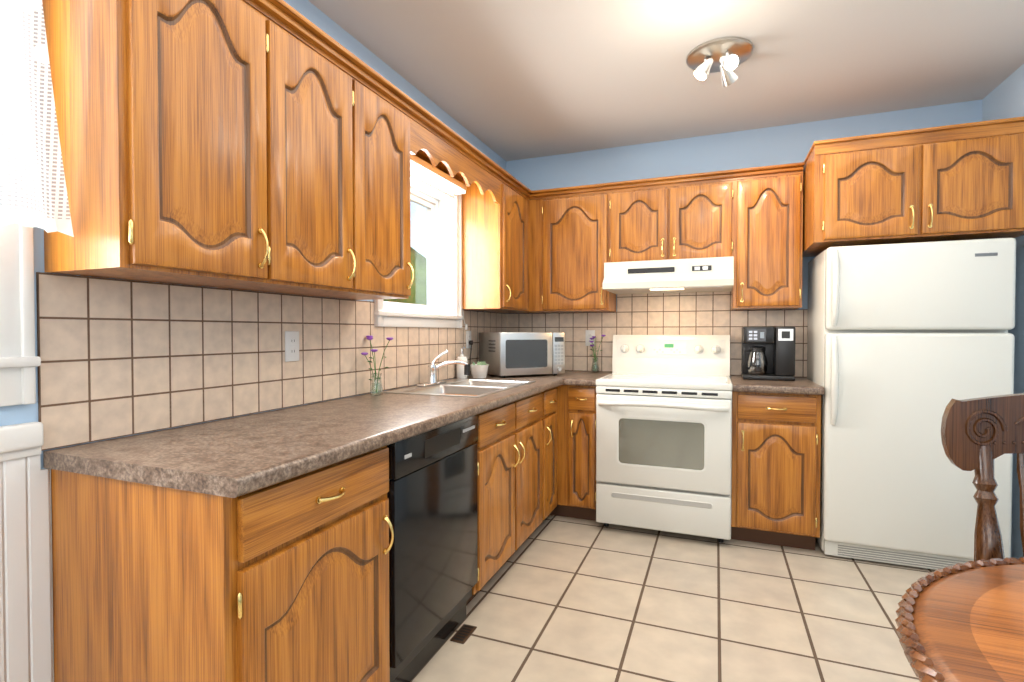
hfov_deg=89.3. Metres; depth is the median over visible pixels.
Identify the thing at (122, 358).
wall
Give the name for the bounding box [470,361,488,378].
plant pot
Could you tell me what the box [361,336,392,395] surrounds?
flower vase
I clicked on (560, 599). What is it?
floor
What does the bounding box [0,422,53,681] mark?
wainscot
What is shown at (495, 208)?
upper cabinet
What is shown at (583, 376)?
countertop
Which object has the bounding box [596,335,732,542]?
stove
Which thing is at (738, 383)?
countertop
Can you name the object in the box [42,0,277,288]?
upper cabinet
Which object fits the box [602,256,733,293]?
range hood
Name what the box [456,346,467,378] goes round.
soap dispenser
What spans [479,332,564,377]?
microwave
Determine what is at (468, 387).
sink
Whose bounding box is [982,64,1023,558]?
wall
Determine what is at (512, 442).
base cabinet
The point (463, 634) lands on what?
floor vent
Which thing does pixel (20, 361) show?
window
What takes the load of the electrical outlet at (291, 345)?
attached to the wall at (122, 358)
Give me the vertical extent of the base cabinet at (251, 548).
0.868 m
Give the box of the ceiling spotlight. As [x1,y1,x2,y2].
[686,37,752,86]
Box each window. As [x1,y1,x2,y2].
[0,223,40,406]
[374,170,462,327]
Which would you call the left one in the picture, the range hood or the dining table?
the range hood
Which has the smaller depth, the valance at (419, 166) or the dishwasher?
the dishwasher
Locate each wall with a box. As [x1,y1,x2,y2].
[0,0,506,658]
[506,100,981,377]
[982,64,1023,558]
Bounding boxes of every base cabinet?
[51,434,398,681]
[399,386,546,605]
[547,382,558,516]
[563,382,596,520]
[731,390,823,549]
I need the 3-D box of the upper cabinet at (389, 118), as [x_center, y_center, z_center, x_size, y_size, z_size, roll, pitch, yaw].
[-0.639,-0.593,2.110,0.301,0.822,0.384,0,1,21]
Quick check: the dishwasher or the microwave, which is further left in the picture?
the dishwasher
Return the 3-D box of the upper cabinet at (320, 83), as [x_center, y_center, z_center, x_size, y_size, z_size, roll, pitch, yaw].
[-0.780,-0.587,1.752,0.301,0.822,0.385,0,1,21]
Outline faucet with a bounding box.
[415,350,469,385]
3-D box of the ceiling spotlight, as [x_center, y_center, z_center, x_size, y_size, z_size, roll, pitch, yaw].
[0.987,-1.304,2.474,0.296,0.127,0.296,0,1,21]
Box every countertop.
[43,371,578,497]
[563,371,611,381]
[731,375,822,393]
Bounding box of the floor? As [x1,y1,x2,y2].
[410,515,935,681]
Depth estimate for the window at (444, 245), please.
3.23 m
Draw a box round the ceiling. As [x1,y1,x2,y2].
[308,0,1023,160]
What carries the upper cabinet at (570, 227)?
attached to the wall at (700, 313)
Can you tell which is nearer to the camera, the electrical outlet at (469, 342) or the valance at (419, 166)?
the valance at (419, 166)
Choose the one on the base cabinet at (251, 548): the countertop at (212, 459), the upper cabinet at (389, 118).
the countertop at (212, 459)
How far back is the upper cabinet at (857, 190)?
2.65 m
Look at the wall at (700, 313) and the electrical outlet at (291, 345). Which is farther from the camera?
the wall at (700, 313)
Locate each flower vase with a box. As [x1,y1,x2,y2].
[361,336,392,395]
[589,335,605,371]
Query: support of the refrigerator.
on the floor
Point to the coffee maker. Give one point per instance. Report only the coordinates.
(767, 353)
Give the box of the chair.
[941,393,1023,561]
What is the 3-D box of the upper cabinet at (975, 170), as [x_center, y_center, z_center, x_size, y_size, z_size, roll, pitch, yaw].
[2.349,-0.779,2.762,0.463,0.512,0.616,0,1,21]
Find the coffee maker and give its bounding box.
[741,327,795,380]
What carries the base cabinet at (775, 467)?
on the floor
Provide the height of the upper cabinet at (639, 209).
0.522 m
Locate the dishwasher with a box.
[387,414,477,681]
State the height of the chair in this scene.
1.075 m
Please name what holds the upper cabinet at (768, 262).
attached to the wall at (700, 313)
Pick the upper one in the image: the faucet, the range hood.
the range hood
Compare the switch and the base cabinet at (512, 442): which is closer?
the base cabinet at (512, 442)
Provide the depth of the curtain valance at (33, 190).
1.14 m
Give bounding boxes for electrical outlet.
[285,331,298,361]
[466,331,472,374]
[585,330,594,345]
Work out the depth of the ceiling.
2.53 m
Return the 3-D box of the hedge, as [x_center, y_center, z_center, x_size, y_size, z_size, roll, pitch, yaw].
[-5.051,-0.125,4.301,8.500,3.500,20.356,0,1,21]
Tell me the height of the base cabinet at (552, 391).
0.868 m
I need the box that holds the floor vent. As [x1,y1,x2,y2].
[450,624,476,643]
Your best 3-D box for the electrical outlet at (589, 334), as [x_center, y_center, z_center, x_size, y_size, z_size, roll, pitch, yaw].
[0.573,-0.021,3.799,0.070,0.116,0.008,0,1,21]
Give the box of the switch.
[462,310,467,329]
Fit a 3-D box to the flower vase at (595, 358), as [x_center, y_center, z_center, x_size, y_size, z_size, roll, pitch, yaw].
[0.613,0.089,3.719,0.133,0.269,0.105,0,1,21]
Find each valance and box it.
[0,0,73,236]
[373,137,466,194]
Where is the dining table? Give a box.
[895,557,1023,681]
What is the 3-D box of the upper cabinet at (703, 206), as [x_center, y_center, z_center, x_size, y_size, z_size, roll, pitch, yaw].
[1.230,-0.765,3.373,0.380,0.522,0.301,0,1,21]
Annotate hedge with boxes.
[383,247,425,304]
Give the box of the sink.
[383,378,534,397]
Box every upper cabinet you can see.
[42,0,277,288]
[230,0,361,295]
[317,60,417,299]
[458,172,529,311]
[530,184,615,312]
[610,176,669,261]
[670,169,737,258]
[732,164,805,309]
[802,128,925,256]
[918,116,1023,241]
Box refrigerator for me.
[807,238,1015,569]
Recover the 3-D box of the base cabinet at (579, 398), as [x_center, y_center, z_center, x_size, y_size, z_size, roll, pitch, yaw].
[0.511,0.705,3.515,0.257,0.868,0.601,0,1,21]

